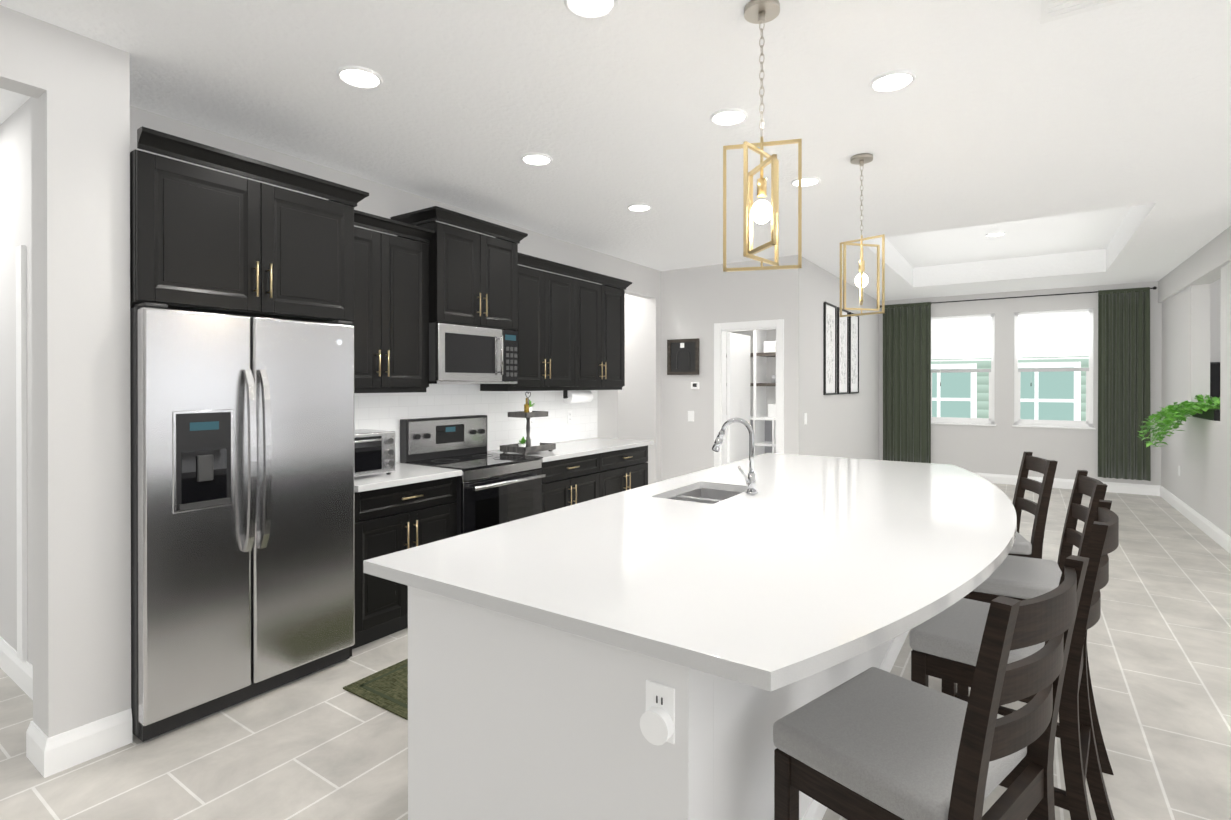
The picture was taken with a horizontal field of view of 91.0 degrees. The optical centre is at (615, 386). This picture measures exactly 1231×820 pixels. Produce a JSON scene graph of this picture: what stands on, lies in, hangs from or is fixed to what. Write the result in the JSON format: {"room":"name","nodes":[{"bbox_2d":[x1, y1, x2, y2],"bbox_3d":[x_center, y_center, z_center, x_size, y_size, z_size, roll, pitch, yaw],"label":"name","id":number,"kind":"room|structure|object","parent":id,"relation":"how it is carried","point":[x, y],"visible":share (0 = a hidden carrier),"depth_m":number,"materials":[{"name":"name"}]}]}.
{"room":"kitchen","nodes":[
{"label":"kitchen","id":0,"kind":"room"},
{"bbox_2d":[0,5,130,737],"bbox_3d":[-4.804,0.049,1.588,3.760,2.780,4.600,0,0,34],"label":"wall","id":1,"kind":"structure","parent":0,"point":[65,173],"depth_m":2.34,"materials":[{"name":"grey paint"}]},
{"bbox_2d":[0,637,83,751],"bbox_3d":[-3.591,1.366,3.390,3.360,0.135,0.031,0,0,34],"label":"baseboard","id":2,"kind":"structure","parent":1,"relation":"attached to","point":[20,672],"depth_m":2.84,"materials":[{"name":"white"}]},
{"bbox_2d":[130,106,660,484],"bbox_3d":[-0.567,0.037,5.618,0.120,2.780,6.820,0,0,34],"label":"wall","id":3,"kind":"structure","parent":0,"point":[631,409],"depth_m":5.70,"materials":[{"name":"grey paint"}]},
{"bbox_2d":[130,142,357,325],"bbox_3d":[-1.898,-0.645,2.977,0.617,0.610,0.945,0,0,34],"label":"upper cabinet","id":4,"kind":"object","parent":3,"relation":"attached to","point":[210,240],"depth_m":2.72,"materials":[{"name":"black wood"}]},
{"bbox_2d":[354,211,429,389],"bbox_3d":[-1.552,-0.508,3.745,0.332,1.041,0.715,0,0,34],"label":"upper cabinet","id":5,"kind":"object","parent":3,"relation":"attached to","point":[391,335],"depth_m":3.72,"materials":[{"name":"black wood"}]},
{"bbox_2d":[422,218,521,333],"bbox_3d":[-1.110,-0.742,4.333,0.407,0.656,0.755,0,0,34],"label":"upper cabinet","id":6,"kind":"object","parent":3,"relation":"attached to","point":[476,278],"depth_m":4.17,"materials":[{"name":"black wood"}]},
{"bbox_2d":[429,323,517,383],"bbox_3d":[-1.088,-0.215,4.319,0.451,0.395,0.749,0,0,34],"label":"over-the-range microwave","id":7,"kind":"object","parent":6,"relation":"attached to","point":[461,354],"visible":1,"depth_m":4.14,"materials":[{"name":"grey metal"}]},
{"bbox_2d":[354,384,596,462],"bbox_3d":[-1.036,0.299,4.808,0.008,0.660,3.050,0,0,34],"label":"tile backsplash","id":8,"kind":"structure","parent":3,"relation":"attached to","point":[381,411],"depth_m":4.84,"materials":[{"name":"white tile"}]},
{"bbox_2d":[530,417,534,425],"bbox_3d":[-0.725,0.290,5.255,0.008,0.115,0.070,0,0,34],"label":"outlet","id":9,"kind":"object","parent":8,"relation":"attached to","point":[532,420],"depth_m":5.26,"materials":[{"name":"white plastic"}]},
{"bbox_2d":[567,411,571,422],"bbox_3d":[-0.429,0.289,5.694,0.008,0.115,0.070,0,0,34],"label":"outlet","id":10,"kind":"object","parent":8,"relation":"attached to","point":[569,418],"depth_m":5.69,"materials":[{"name":"white plastic"}]},
{"bbox_2d":[480,262,581,389],"bbox_3d":[-0.693,-0.464,5.020,0.332,0.946,0.849,0,0,34],"label":"upper cabinet","id":11,"kind":"object","parent":3,"relation":"attached to","point":[550,340],"depth_m":4.95,"materials":[{"name":"black wood"}]},
{"bbox_2d":[582,278,625,389],"bbox_3d":[-0.284,-0.466,5.625,0.332,0.946,0.850,0,0,34],"label":"upper cabinet","id":12,"kind":"object","parent":3,"relation":"attached to","point":[603,306],"depth_m":5.57,"materials":[{"name":"black wood"}]},
{"bbox_2d":[563,390,592,403],"bbox_3d":[-0.349,0.095,5.494,0.112,0.117,0.381,0,0,34],"label":"paper towel","id":13,"kind":"object","parent":12,"relation":"attached to","point":[577,396],"visible":0.96,"depth_m":5.42,"materials":[{"name":"white paper"}]},
{"bbox_2d":[0,483,1230,819],"bbox_3d":[1.227,1.474,3.345,11.800,0.080,14.250,0,0,34],"label":"floor","id":14,"kind":"structure","parent":0,"point":[322,745],"depth_m":2.50,"materials":[{"name":"tile"}]},
{"bbox_2d":[130,302,354,741],"bbox_3d":[-1.844,0.549,2.927,0.713,1.768,0.916,0,0,34],"label":"fridge","id":15,"kind":"object","parent":14,"relation":"on","point":[242,512],"visible":0.85,"depth_m":2.66,"materials":[{"name":"grey metal"}]},
{"bbox_2d":[343,659,407,719],"bbox_3d":[-0.682,1.429,3.197,0.640,0.008,1.230,0,0,34],"label":"rug","id":16,"kind":"object","parent":14,"relation":"on","point":[386,688],"visible":0.23,"depth_m":2.85,"materials":[{"name":"green fabric"}]},
{"bbox_2d":[352,477,456,648],"bbox_3d":[-1.443,0.994,3.675,0.597,0.874,0.715,0,0,34],"label":"base cabinet","id":17,"kind":"object","parent":14,"relation":"on","point":[403,506],"depth_m":3.42,"materials":[{"name":"black wood"}]},
{"bbox_2d":[355,463,461,492],"bbox_3d":[-1.423,0.540,3.658,0.648,0.034,0.712,0,0,34],"label":"countertop","id":18,"kind":"structure","parent":17,"relation":"on","point":[403,474],"depth_m":3.54,"materials":[{"name":"white stone"}]},
{"bbox_2d":[354,429,394,476],"bbox_3d":[-1.522,0.394,3.522,0.362,0.255,0.365,0,0,34],"label":"toaster oven","id":19,"kind":"object","parent":18,"relation":"on","point":[374,452],"visible":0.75,"depth_m":3.48,"materials":[{"name":"silver metal"}]},
{"bbox_2d":[400,415,545,535],"bbox_3d":[-0.976,0.818,4.247,0.698,1.185,0.751,0,0,34],"label":"range","id":20,"kind":"object","parent":14,"relation":"on","point":[493,489],"visible":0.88,"depth_m":4.16,"materials":[{"name":"silver metal"}]},
{"bbox_2d":[539,453,607,512],"bbox_3d":[-0.584,0.990,4.950,0.597,0.874,0.850,0,0,34],"label":"base cabinet","id":21,"kind":"object","parent":14,"relation":"on","point":[575,480],"depth_m":4.78,"materials":[{"name":"black wood"}]},
{"bbox_2d":[488,437,653,460],"bbox_3d":[-0.350,0.535,5.249,0.648,0.034,1.603,0,0,34],"label":"countertop","id":22,"kind":"structure","parent":21,"relation":"on","point":[585,448],"depth_m":5.12,"materials":[{"name":"white stone"}]},
{"bbox_2d":[500,392,555,454],"bbox_3d":[-0.685,0.280,4.745,0.260,0.475,0.360,0,0,34],"label":"decor","id":23,"kind":"object","parent":22,"relation":"on","point":[529,445],"visible":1,"depth_m":4.67,"materials":[{"name":"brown wood"}]},
{"bbox_2d":[387,577,826,819],"bbox_3d":[0.711,0.993,2.874,0.928,0.883,3.404,0,0,34],"label":"kitchen island","id":24,"kind":"object","parent":14,"relation":"on","point":[512,716],"depth_m":1.46,"materials":[{"name":"white paint"}]},
{"bbox_2d":[363,453,1016,704],"bbox_3d":[0.875,0.533,2.772,1.604,0.036,3.430,0,0,34],"label":"island countertop","id":25,"kind":"structure","parent":24,"relation":"on","point":[817,579],"depth_m":1.81,"materials":[{"name":"white stone"}]},
{"bbox_2d":[675,485,738,500],"bbox_3d":[0.444,0.645,2.960,0.327,0.212,0.548,0,0,34],"label":"sink","id":26,"kind":"object","parent":25,"relation":"in","point":[705,492],"depth_m":3.21,"materials":[{"name":"silver metal"}]},
{"bbox_2d":[712,418,757,494],"bbox_3d":[0.564,0.333,2.920,0.234,0.361,0.108,0,0,34],"label":"faucet","id":27,"kind":"object","parent":25,"relation":"on","point":[750,479],"visible":1,"depth_m":2.88,"materials":[{"name":"silver metal"}]},
{"bbox_2d":[608,445,647,494],"bbox_3d":[-0.175,0.988,5.556,0.597,0.874,0.849,0,0,34],"label":"base cabinet","id":28,"kind":"object","parent":14,"relation":"on","point":[627,468],"depth_m":5.44,"materials":[{"name":"black wood"}]},
{"bbox_2d":[726,330,775,463],"bbox_3d":[1.766,0.120,7.620,1.506,2.598,0.648,0,0,34],"label":"pantry shelving","id":29,"kind":"object","parent":14,"relation":"on","point":[763,426],"visible":0.15,"depth_m":7.62,"materials":[{"name":"white wood"}]},
{"bbox_2d":[773,555,1088,819],"bbox_3d":[0.697,0.905,1.347,0.458,1.070,0.513,0,0,-39],"label":"stool","id":30,"kind":"object","parent":14,"relation":"on","point":[873,743],"visible":1,"depth_m":1.25,"materials":[{"name":"brown wood"}]},
{"bbox_2d":[909,500,1118,819],"bbox_3d":[1.271,0.903,1.928,0.513,1.070,0.458,0,0,40],"label":"stool","id":31,"kind":"object","parent":14,"relation":"on","point":[945,644],"visible":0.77,"depth_m":1.82,"materials":[{"name":"brown wood"}]},
{"bbox_2d":[1008,451,1057,558],"bbox_3d":[2.006,0.899,3.233,0.513,1.070,0.458,0,0,20],"label":"stool","id":32,"kind":"object","parent":14,"relation":"on","point":[1022,546],"visible":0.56,"depth_m":3.00,"materials":[{"name":"brown wood"}]},
{"bbox_2d":[957,470,1113,774],"bbox_3d":[1.730,0.901,2.555,0.513,1.070,0.458,0,0,30],"label":"stool","id":33,"kind":"object","parent":14,"relation":"on","point":[1018,577],"visible":0.35,"depth_m":2.45,"materials":[{"name":"brown wood"}]},
{"bbox_2d":[0,0,1230,300],"bbox_3d":[1.243,-1.531,3.253,11.920,0.370,14.370,0,0,34],"label":"ceiling","id":34,"kind":"structure","parent":0,"point":[1086,148],"depth_m":3.00,"materials":[{"name":"white paint"}]},
{"bbox_2d":[336,65,382,88],"bbox_3d":[-1.110,-1.340,2.627,0.173,0.016,0.173,0,0,34],"label":"recessed light","id":35,"kind":"object","parent":34,"relation":"in","point":[367,78],"depth_m":2.62,"materials":[{"name":"white plastic"}]},
{"bbox_2d":[521,153,551,165],"bbox_3d":[-0.467,-1.343,3.580,0.173,0.016,0.173,0,0,34],"label":"recessed light","id":36,"kind":"object","parent":34,"relation":"in","point":[534,159],"depth_m":3.58,"materials":[{"name":"white plastic"}]},
{"bbox_2d":[564,0,617,18],"bbox_3d":[-0.086,-1.339,2.105,0.173,0.016,0.173,0,0,34],"label":"recessed light","id":37,"kind":"object","parent":34,"relation":"in","point":[586,9],"depth_m":2.14,"materials":[{"name":"white plastic"}]},
{"bbox_2d":[627,203,651,211],"bbox_3d":[0.179,-1.346,4.556,0.173,0.016,0.173,0,0,34],"label":"recessed light","id":38,"kind":"object","parent":34,"relation":"in","point":[638,207],"depth_m":4.55,"materials":[{"name":"white"}]},
{"bbox_2d":[710,108,747,125],"bbox_3d":[0.565,-1.341,3.017,0.173,0.016,0.173,0,0,34],"label":"recessed light","id":39,"kind":"object","parent":34,"relation":"in","point":[728,116],"depth_m":3.01,"materials":[{"name":"white plastic"}]},
{"bbox_2d":[723,0,801,271],"bbox_3d":[0.519,-0.877,2.145,0.257,0.929,0.234,0,0,34],"label":"pendant light","id":40,"kind":"object","parent":34,"relation":"hanging from","point":[759,12],"visible":0.98,"depth_m":2.13,"materials":[{"name":"gold metal"}]},
{"bbox_2d":[791,176,820,186],"bbox_3d":[1.249,-1.344,3.979,0.173,0.016,0.173,0,0,34],"label":"recessed light","id":41,"kind":"object","parent":34,"relation":"in","point":[808,181],"depth_m":3.97,"materials":[{"name":"white plastic"}]},
{"bbox_2d":[840,153,884,316],"bbox_3d":[1.447,-0.882,3.558,0.264,0.929,0.188,0,0,34],"label":"pendant light","id":42,"kind":"object","parent":34,"relation":"hanging from","point":[861,278],"visible":1,"depth_m":3.54,"materials":[{"name":"gold metal"}]},
{"bbox_2d":[869,70,915,92],"bbox_3d":[1.218,-1.340,2.662,0.173,0.016,0.173,0,0,34],"label":"recessed light","id":43,"kind":"object","parent":34,"relation":"in","point":[896,80],"depth_m":2.66,"materials":[{"name":"white plastic"}]},
{"bbox_2d":[985,232,1005,236],"bbox_3d":[4.058,-1.622,6.462,0.173,0.016,0.173,0,0,34],"label":"recessed light","id":44,"kind":"object","parent":34,"relation":"in","point":[995,234],"depth_m":6.46,"materials":[{"name":"white plastic"}]},
{"bbox_2d":[1040,0,1127,23],"bbox_3d":[1.614,-1.337,2.069,0.260,0.010,0.220,0,0,34],"label":"ceiling vent","id":45,"kind":"object","parent":34,"relation":"in","point":[1052,10],"visible":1,"depth_m":2.13,"materials":[{"name":"white metal"}]},
{"bbox_2d":[661,255,802,480],"bbox_3d":[1.249,0.033,6.745,1.630,2.780,0.120,0,0,34],"label":"wall","id":46,"kind":"structure","parent":0,"point":[697,302],"depth_m":6.74,"materials":[{"name":"grey paint"}]},
{"bbox_2d":[667,338,698,374],"bbox_3d":[0.777,-0.337,6.965,0.400,0.410,0.039,0,0,34],"label":"wall art","id":47,"kind":"object","parent":46,"relation":"attached to","point":[682,356],"visible":0.98,"depth_m":6.96,"materials":[{"name":"black wood"}]},
{"bbox_2d":[688,411,693,421],"bbox_3d":[0.864,0.343,6.927,0.080,0.120,0.010,0,0,34],"label":"switch plate","id":48,"kind":"object","parent":46,"relation":"attached to","point":[690,413],"depth_m":6.92,"materials":[{"name":"white plastic"}]},
{"bbox_2d":[691,382,698,388],"bbox_3d":[0.906,-0.007,6.890,0.100,0.080,0.023,0,0,34],"label":"thermostat","id":49,"kind":"object","parent":46,"relation":"attached to","point":[694,385],"depth_m":6.88,"materials":[{"name":"white plastic"}]},
{"bbox_2d":[714,319,783,466],"bbox_3d":[1.466,0.361,6.595,0.790,2.125,0.148,0,0,34],"label":"door frame","id":50,"kind":"structure","parent":46,"relation":"attached to","point":[738,391],"depth_m":6.78,"materials":[{"name":"white wood"}]},
{"bbox_2d":[802,257,878,459],"bbox_3d":[3.049,0.029,8.064,0.120,2.780,4.080,0,0,34],"label":"wall","id":51,"kind":"structure","parent":0,"point":[843,425],"depth_m":7.45,"materials":[{"name":"grey paint"}]},
{"bbox_2d":[804,413,806,424],"bbox_3d":[2.017,0.344,6.421,0.007,0.120,0.080,0,0,34],"label":"switch plate","id":52,"kind":"object","parent":51,"relation":"attached to","point":[805,414],"depth_m":6.41,"materials":[{"name":"white plastic"}]},
{"bbox_2d":[823,302,837,394],"bbox_3d":[2.556,-0.438,7.201,0.024,1.080,0.500,0,0,34],"label":"frame","id":53,"kind":"object","parent":51,"relation":"attached to","point":[830,311],"depth_m":7.21,"materials":[{"name":"black"}]},
{"bbox_2d":[838,307,849,393],"bbox_3d":[2.897,-0.440,7.707,0.024,1.080,0.500,0,0,34],"label":"frame","id":54,"kind":"object","parent":51,"relation":"attached to","point":[840,355],"depth_m":7.74,"materials":[{"name":"black"}]},
{"bbox_2d":[850,312,858,393],"bbox_3d":[3.238,-0.441,8.213,0.024,1.080,0.500,0,0,34],"label":"frame","id":55,"kind":"object","parent":51,"relation":"attached to","point":[854,320],"depth_m":8.23,"materials":[{"name":"black"}]},
{"bbox_2d":[879,279,1220,485],"bbox_3d":[7.121,0.030,7.870,7.090,2.780,0.150,0,0,34],"label":"wall","id":56,"kind":"structure","parent":0,"point":[1002,446],"depth_m":8.68,"materials":[{"name":"grey paint"}]},
{"bbox_2d":[931,314,995,425],"bbox_3d":[5.194,-0.241,9.135,0.940,1.645,0.155,0,0,34],"label":"window","id":57,"kind":"structure","parent":56,"relation":"in","point":[989,421],"depth_m":9.00,"materials":[{"name":"white"}]},
{"bbox_2d":[880,286,1156,480],"bbox_3d":[5.591,-0.035,8.730,3.334,2.505,0.131,0,0,34],"label":"curtains","id":58,"kind":"object","parent":56,"relation":"attached to","point":[1124,412],"visible":0.94,"depth_m":8.07,"materials":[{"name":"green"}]},
{"bbox_2d":[1012,309,1095,428],"bbox_3d":[6.139,-0.239,8.497,0.940,1.645,0.155,0,0,34],"label":"window","id":59,"kind":"structure","parent":56,"relation":"in","point":[1086,424],"depth_m":8.49,"materials":[{"name":"white"}]},
{"bbox_2d":[931,312,1088,385],"bbox_3d":[5.656,-0.509,8.799,1.940,1.017,0.044,0,0,34],"label":"window blinds","id":60,"kind":"object","parent":59,"relation":"attached to","point":[969,350],"visible":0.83,"depth_m":8.65,"materials":[{"name":"white fabric"}]},
{"bbox_2d":[972,472,1159,495],"bbox_3d":[5.644,1.350,8.769,3.360,0.135,0.016,0,0,34],"label":"baseboard","id":61,"kind":"structure","parent":56,"relation":"attached to","point":[1128,488],"depth_m":8.33,"materials":[{"name":"white wood"}]},
{"bbox_2d":[1158,226,1230,535],"bbox_3d":[5.932,0.035,6.048,0.185,2.780,4.200,0,0,34],"label":"wall","id":62,"kind":"structure","parent":0,"point":[1197,451],"depth_m":6.39,"materials":[{"name":"grey paint"}]},
{"bbox_2d":[1137,394,1219,446],"bbox_3d":[5.840,0.368,6.322,0.620,0.584,1.252,0,0,34],"label":"potted plant","id":63,"kind":"object","parent":62,"relation":"attached to","point":[1201,408],"visible":1,"depth_m":6.06,"materials":[{"name":"green plant"}]},
{"bbox_2d":[1160,486,1230,553],"bbox_3d":[5.877,1.358,6.089,0.016,0.135,4.200,0,0,34],"label":"baseboard","id":64,"kind":"structure","parent":62,"relation":"attached to","point":[1219,536],"depth_m":6.09,"materials":[{"name":"white"}]},
{"bbox_2d":[1210,362,1219,406],"bbox_3d":[7.916,0.122,7.207,1.330,0.840,0.057,0,0,34],"label":"wall-mounted tv","id":65,"kind":"object","parent":62,"relation":"attached to","point":[1214,379],"depth_m":7.50,"materials":[{"name":"black plastic"}]},
{"label":"outside","id":66,"kind":"structure","parent":0,"visible":0},
{"bbox_2d":[931,316,1088,420],"bbox_3d":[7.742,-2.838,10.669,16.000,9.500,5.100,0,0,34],"label":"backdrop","id":67,"kind":"structure","parent":66,"point":[1053,395],"depth_m":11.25,"materials":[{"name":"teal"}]}
]}

